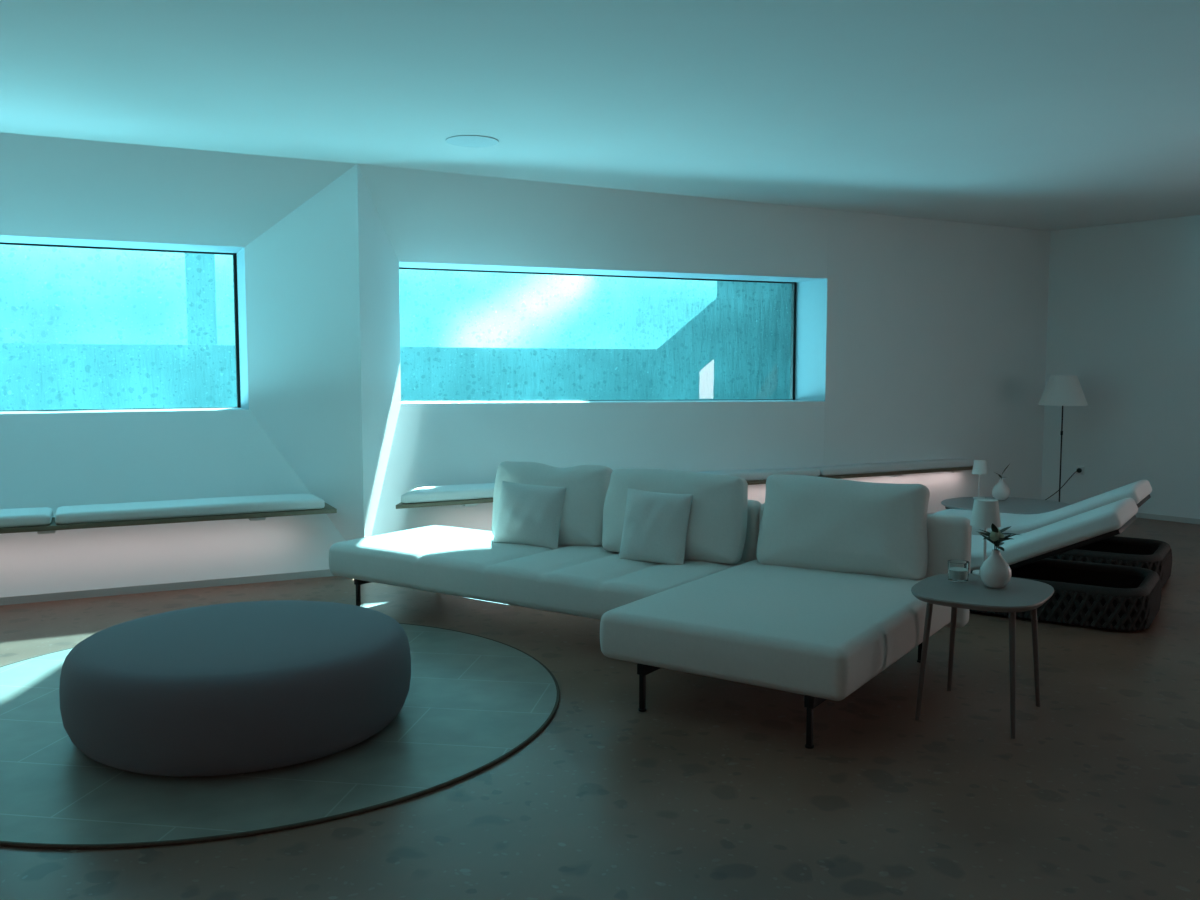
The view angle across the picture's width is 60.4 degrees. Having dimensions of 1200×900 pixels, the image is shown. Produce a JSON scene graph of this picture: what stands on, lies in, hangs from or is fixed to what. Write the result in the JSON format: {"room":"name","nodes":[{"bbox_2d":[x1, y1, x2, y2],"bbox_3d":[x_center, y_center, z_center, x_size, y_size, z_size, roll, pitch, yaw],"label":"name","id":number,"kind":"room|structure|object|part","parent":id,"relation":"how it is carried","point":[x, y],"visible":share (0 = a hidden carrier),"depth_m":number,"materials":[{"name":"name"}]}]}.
{"room":"spa","nodes":[
{"label":"spa","id":0,"kind":"room"},
{"bbox_2d":[0,132,1049,596],"bbox_3d":[-1.361,-0.791,8.360,15.800,3.250,1.340,-2,5,-26],"label":"wall","id":1,"kind":"structure","parent":0,"point":[917,338],"depth_m":8.02,"materials":[{"name":"white plaster"},{"name":"paint"}]},
{"bbox_2d":[0,242,240,410],"bbox_3d":[-4.830,-0.867,7.210,4.370,1.215,0.050,-2,5,-26],"label":"window","id":2,"kind":"structure","parent":1,"relation":"in","point":[1,243],"depth_m":8.09,"materials":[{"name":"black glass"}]},
{"bbox_2d":[0,503,336,533],"bbox_3d":[-4.293,0.518,6.299,5.230,0.052,0.420,-2,5,-26],"label":"bench","id":3,"kind":"object","parent":1,"relation":"attached to","point":[53,526],"visible":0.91,"depth_m":6.77,"materials":[{"name":"brown wood"}]},
{"bbox_2d":[0,507,52,527],"bbox_3d":[-4.330,0.454,6.283,1.743,0.076,0.408,-2,5,-26],"label":"bench cushion","id":4,"kind":"object","parent":3,"relation":"on","point":[18,517],"visible":1,"depth_m":6.46,"materials":[{"name":"fabric"}]},
{"bbox_2d":[55,494,324,523],"bbox_3d":[-2.774,0.392,7.049,1.683,0.077,0.408,-2,5,-26],"label":"bench cushion","id":5,"kind":"object","parent":3,"relation":"on","point":[287,502],"visible":1,"depth_m":6.92,"materials":[{"name":"fabric"}]},
{"bbox_2d":[399,267,795,401],"bbox_3d":[0.019,-1.020,9.382,3.910,1.165,0.050,-1,5,-18],"label":"window","id":6,"kind":"structure","parent":1,"relation":"in","point":[793,297],"depth_m":9.66,"materials":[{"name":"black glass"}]},
{"bbox_2d":[396,466,972,508],"bbox_3d":[1.065,0.292,9.139,6.079,0.052,0.455,-3,5,-29],"label":"bench","id":7,"kind":"object","parent":1,"relation":"attached to","point":[468,502],"visible":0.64,"depth_m":9.09,"materials":[{"name":"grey wood"}]},
{"bbox_2d":[401,483,494,502],"bbox_3d":[-0.641,0.303,8.174,2.066,0.077,0.406,-3,5,-29],"label":"bench cushion","id":8,"kind":"object","parent":7,"relation":"on","point":[486,490],"visible":0.43,"depth_m":7.73,"materials":[{"name":"fabric"}]},
{"bbox_2d":[699,467,819,480],"bbox_3d":[1.123,0.229,9.100,1.878,0.077,0.316,-3,5,-29],"label":"bench cushion","id":9,"kind":"object","parent":7,"relation":"on","point":[753,474],"visible":0.45,"depth_m":9.14,"materials":[{"name":"fabric"}]},
{"bbox_2d":[813,458,972,475],"bbox_3d":[2.847,0.157,10.009,1.978,0.076,0.235,-3,5,-29],"label":"bench cushion","id":10,"kind":"object","parent":7,"relation":"on","point":[935,463],"visible":0.91,"depth_m":9.88,"materials":[{"name":"fabric"}]},
{"bbox_2d":[0,518,1199,899],"bbox_3d":[1.245,1.238,3.345,16.100,0.001,11.300,-2,5,-26],"label":"floor","id":11,"kind":"structure","parent":0,"point":[714,790],"depth_m":3.67,"materials":[{"name":"stone"}]},
{"bbox_2d":[0,623,559,848],"bbox_3d":[-1.635,1.127,4.664,2.906,0.011,2.906,-2,5,-26],"label":"round rug","id":12,"kind":"object","parent":11,"relation":"on","point":[472,702],"visible":0.66,"depth_m":3.85,"materials":[{"name":"grey carpet"}]},
{"bbox_2d":[59,600,410,776],"bbox_3d":[-1.496,0.949,4.336,1.380,0.397,1.380,-2,5,-26],"label":"ottoman","id":13,"kind":"object","parent":12,"relation":"on","point":[251,686],"visible":1,"depth_m":3.83,"materials":[{"name":"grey fabric"}]},
{"bbox_2d":[329,500,971,748],"bbox_3d":[-0.070,0.685,5.636,3.650,0.740,1.715,3,5,34],"label":"sectional sofa","id":14,"kind":"object","parent":11,"relation":"on","point":[819,635],"visible":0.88,"depth_m":4.98,"materials":[{"name":"white fabric"}]},
{"bbox_3d":[-1.519,0.914,6.469,0.036,0.150,0.035,3,6,34],"label":"leg","id":15,"kind":"part","parent":14,"relation":"part of","materials":[{"name":"black metal"}]},
{"bbox_2d":[493,481,565,549],"bbox_3d":[-0.437,0.402,6.368,0.442,0.400,0.210,2,5,28],"label":"throw pillow","id":16,"kind":"object","parent":14,"relation":"on","point":[527,514],"visible":1,"depth_m":6.29,"materials":[{"name":"fabric"}]},
{"bbox_3d":[-0.420,0.706,6.165,2.480,0.224,0.980,3,6,34],"label":"seat","id":17,"kind":"part","parent":14,"relation":"part of","materials":[{"name":"white fabric"}]},
{"bbox_2d":[492,461,612,545],"bbox_3d":[-0.310,0.338,6.494,0.840,0.513,0.302,2,5,29],"label":"cushion","id":18,"kind":"object","parent":14,"relation":"on","point":[581,524],"visible":0.56,"depth_m":6.30,"materials":[{"name":"white fabric"}]},
{"bbox_3d":[0.186,1.061,4.518,0.036,0.167,0.035,3,6,34],"label":"leg","id":19,"kind":"part","parent":14,"relation":"part of","materials":[{"name":"black metal"}]},
{"bbox_2d":[619,488,692,564],"bbox_3d":[0.311,0.436,5.811,0.412,0.413,0.200,2,5,27],"label":"throw pillow","id":20,"kind":"object","parent":14,"relation":"on","point":[655,526],"visible":0.99,"depth_m":5.74,"materials":[{"name":"fabric"}]},
{"bbox_2d":[602,469,747,563],"bbox_3d":[0.423,0.376,5.965,0.910,0.519,0.297,3,5,32],"label":"cushion","id":21,"kind":"object","parent":14,"relation":"on","point":[717,522],"visible":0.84,"depth_m":5.76,"materials":[{"name":"white fabric"}]},
{"bbox_3d":[0.165,0.537,6.426,1.820,0.570,0.130,3,6,34],"label":"backrest","id":22,"kind":"part","parent":14,"relation":"part of","materials":[{"name":"white fabric"}]},
{"bbox_3d":[0.903,0.788,4.902,1.150,0.226,1.585,3,6,34],"label":"chaise seat","id":23,"kind":"part","parent":14,"relation":"part of","materials":[{"name":"white fabric"}]},
{"bbox_3d":[0.832,1.096,4.081,0.036,0.167,0.035,3,6,34],"label":"leg","id":24,"kind":"part","parent":14,"relation":"part of","materials":[{"name":"black metal"}]},
{"bbox_2d":[757,474,929,579],"bbox_3d":[1.280,0.404,5.466,0.911,0.509,0.293,3,5,31],"label":"cushion","id":25,"kind":"object","parent":14,"relation":"on","point":[809,522],"visible":0.92,"depth_m":5.34,"materials":[{"name":"white fabric"}]},
{"bbox_3d":[1.405,0.604,5.585,1.160,0.570,0.130,3,6,34],"label":"backrest","id":26,"kind":"part","parent":14,"relation":"part of","materials":[{"name":"white fabric"}]},
{"bbox_3d":[1.641,1.002,5.268,0.036,0.167,0.035,3,6,34],"label":"leg","id":27,"kind":"part","parent":14,"relation":"part of","materials":[{"name":"black metal"}]},
{"bbox_2d":[911,573,1053,738],"bbox_3d":[1.653,0.873,4.473,0.540,0.551,0.650,3,5,34],"label":"side table","id":28,"kind":"object","parent":11,"relation":"on","point":[1019,595],"visible":0.97,"depth_m":4.38,"materials":[{"name":"beige metal"}]},
{"bbox_3d":[1.385,0.893,4.395,0.076,0.524,0.026,-2,5,-26],"label":"leg","id":29,"kind":"part","parent":28,"relation":"part of","materials":[{"name":"beige metal"}]},
{"bbox_3d":[1.628,0.864,4.752,0.026,0.524,0.076,0,5,4],"label":"leg","id":30,"kind":"part","parent":28,"relation":"part of","materials":[{"name":"beige metal"}]},
{"bbox_2d":[948,560,968,582],"bbox_3d":[1.602,0.542,4.605,0.092,0.088,0.092,-2,5,-26],"label":"glass jar candle","id":31,"kind":"object","parent":28,"relation":"on","point":[958,570],"visible":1,"depth_m":4.57,"materials":[{"name":"white"}]},
{"bbox_2d":[970,498,1000,574],"bbox_3d":[1.776,0.401,4.751,0.136,0.345,0.136,-2,5,-26],"label":"table lamp","id":32,"kind":"object","parent":28,"relation":"on","point":[985,512],"visible":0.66,"depth_m":4.70,"materials":[{"name":"white metal"}]},
{"bbox_3d":[1.776,0.289,4.742,0.136,0.120,0.136,-2,5,-26],"label":"lamp shade","id":33,"kind":"part","parent":32,"relation":"part of","materials":[{"name":"white fabric"}]},
{"bbox_2d":[979,549,1011,587],"bbox_3d":[1.719,0.514,4.476,0.132,0.161,0.132,-2,5,-26],"label":"bud vase","id":34,"kind":"object","parent":28,"relation":"on","point":[995,572],"visible":1,"depth_m":4.44,"materials":[{"name":"ceramic"}]},
{"bbox_2d":[976,523,1019,550],"bbox_3d":[1.715,0.405,4.458,0.174,0.199,0.181,4,6,40],"label":"leaf sprig","id":35,"kind":"object","parent":34,"relation":"in","point":[996,536],"visible":1,"depth_m":4.45,"materials":[{"name":"green plant"}]},
{"bbox_3d":[1.678,0.909,4.196,0.026,0.524,0.076,0,5,4],"label":"leg","id":36,"kind":"part","parent":28,"relation":"part of","materials":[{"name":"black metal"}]},
{"bbox_3d":[1.922,0.880,4.553,0.076,0.524,0.026,-2,5,-26],"label":"leg","id":37,"kind":"part","parent":28,"relation":"part of","materials":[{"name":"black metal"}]},
{"bbox_2d":[941,497,1070,513],"bbox_3d":[3.538,0.633,8.945,1.104,0.322,1.104,-2,5,-26],"label":"coffee table","id":38,"kind":"object","parent":11,"relation":"on","point":[1013,505],"visible":0.52,"depth_m":8.93,"materials":[{"name":"black metal"}]},
{"bbox_2d":[972,460,987,498],"bbox_3d":[3.438,0.268,9.329,0.136,0.345,0.136,-2,5,-26],"label":"table lamp","id":39,"kind":"object","parent":38,"relation":"on","point":[979,466],"visible":0.93,"depth_m":9.28,"materials":[{"name":"white metal"}]},
{"bbox_3d":[3.438,0.155,9.320,0.136,0.120,0.136,-2,5,-26],"label":"lamp shade","id":40,"kind":"part","parent":39,"relation":"part of","materials":[{"name":"white fabric"}]},
{"bbox_2d":[992,479,1009,499],"bbox_3d":[3.596,0.354,9.229,0.152,0.185,0.152,-2,5,-26],"label":"bud vase","id":41,"kind":"object","parent":38,"relation":"on","point":[1001,491],"visible":1,"depth_m":9.18,"materials":[{"name":"ceramic"}]},
{"bbox_2d":[934,480,1171,588],"bbox_3d":[3.228,0.542,7.619,1.740,0.686,0.853,3,5,34],"label":"sun lounger","id":42,"kind":"object","parent":11,"relation":"on","point":[1154,555],"visible":0.47,"depth_m":7.22,"materials":[{"name":"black fabric"}]},
{"bbox_3d":[3.208,0.420,7.622,1.472,0.443,0.780,3,6,34],"label":"mattress","id":43,"kind":"part","parent":42,"relation":"part of","materials":[{"name":"fabric"}]},
{"bbox_3d":[3.508,0.508,7.425,0.733,0.361,0.720,3,6,34],"label":"frame","id":44,"kind":"part","parent":42,"relation":"part of","materials":[{"name":"black metal"}]},
{"bbox_2d":[1038,376,1087,501],"bbox_3d":[4.781,-0.037,10.426,0.784,1.429,0.461,-2,5,-26],"label":"floor lamp","id":45,"kind":"object","parent":11,"relation":"on","point":[1062,391],"visible":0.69,"depth_m":10.18,"materials":[{"name":"black metal"}]},
{"bbox_3d":[4.745,0.449,10.559,0.745,0.440,0.163,-3,6,-34],"label":"cord","id":46,"kind":"part","parent":45,"relation":"part of","materials":[{"name":"black metal"}]},
{"bbox_3d":[4.636,-0.597,10.308,0.459,0.294,0.459,-2,5,-26],"label":"lamp shade","id":47,"kind":"part","parent":45,"relation":"part of","materials":[{"name":"white fabric"}]},
{"bbox_2d":[969,498,1161,630],"bbox_3d":[2.576,0.626,6.565,1.740,0.686,0.853,3,5,34],"label":"sun lounger","id":48,"kind":"object","parent":11,"relation":"on","point":[1106,596],"visible":0.56,"depth_m":6.04,"materials":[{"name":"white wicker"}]},
{"bbox_3d":[2.556,0.504,6.569,1.472,0.443,0.780,3,6,34],"label":"mattress","id":49,"kind":"part","parent":48,"relation":"part of","materials":[{"name":"fabric"}]},
{"bbox_3d":[2.857,0.592,6.372,0.733,0.361,0.720,3,6,34],"label":"frame","id":50,"kind":"part","parent":48,"relation":"part of","materials":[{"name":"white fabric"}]},
{"bbox_2d":[0,0,1199,230],"bbox_3d":[1.090,-1.877,3.412,16.100,0.300,12.000,-2,5,-26],"label":"ceiling","id":51,"kind":"structure","parent":0,"point":[1047,115],"depth_m":5.36,"materials":[{"name":"paint"}]},
{"bbox_2d":[445,135,498,146],"bbox_3d":[-0.819,-1.977,6.598,0.340,0.006,0.340,-2,5,-26],"label":"ceiling speaker","id":52,"kind":"object","parent":51,"relation":"attached to","point":[460,140],"visible":1,"depth_m":6.59},
{"bbox_2d":[1041,215,1199,518],"bbox_3d":[8.363,-0.508,6.696,0.200,2.950,11.300,-4,6,-38],"label":"wall","id":53,"kind":"structure","parent":0,"point":[1123,319],"depth_m":10.37,"materials":[{"name":"white paint"}]},
{"bbox_2d":[1076,466,1084,474],"bbox_3d":[5.038,0.213,10.804,0.011,0.084,0.084,-4,6,-38],"label":"wall socket","id":54,"kind":"object","parent":53,"relation":"attached to","point":[1077,467],"visible":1,"depth_m":10.79,"materials":[{"name":"plastic"}]},
{"bbox_2d":[1135,512,1199,523],"bbox_3d":[6.312,0.745,9.229,0.012,0.050,4.950,-4,6,-38],"label":"baseboard","id":55,"kind":"structure","parent":53,"relation":"attached to","point":[1138,515],"depth_m":10.13,"materials":[{"name":"paint"}]},
{"bbox_3d":[-0.980,0.563,11.204,18.900,0.300,4.386,-2,5,-26],"label":"floor","id":56,"kind":"structure","parent":0,"visible":0},
{"bbox_2d":[0,245,716,348],"bbox_3d":[-2.154,-1.267,12.762,19.500,3.100,0.300,-2,5,-26],"label":"wall","id":57,"kind":"structure","parent":56,"relation":"on","point":[49,295],"depth_m":12.50,"materials":[{"name":"concrete"}]},
{"bbox_2d":[0,281,791,410],"bbox_3d":[-1.779,-1.207,12.006,19.500,3.100,0.006,-2,5,-26],"label":"exterior wall","id":58,"kind":"structure","parent":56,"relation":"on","point":[738,346],"depth_m":12.36,"materials":[{"name":"concrete"}]},
{"bbox_3d":[-0.914,-1.023,10.943,18.900,2.898,4.082,-2,5,-26],"label":"pool water","id":59,"kind":"object","parent":56,"relation":"on","visible":0},
{"bbox_2d":[185,253,216,344],"bbox_3d":[-4.180,-1.883,10.769,0.290,1.555,0.040,-2,5,-26],"label":"pier","id":60,"kind":"object","parent":59,"relation":"in","point":[199,268],"visible":0.64,"depth_m":10.77,"materials":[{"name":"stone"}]},
{"label":"wall","id":61,"kind":"structure","parent":0,"visible":0},
{"bbox_2d":[0,569,334,604],"bbox_3d":[-4.844,1.001,6.018,6.960,0.050,0.014,-2,5,-26],"label":"baseboard","id":62,"kind":"structure","parent":61,"relation":"attached to","point":[56,596],"depth_m":6.94,"materials":[{"name":"paint"}]}
]}

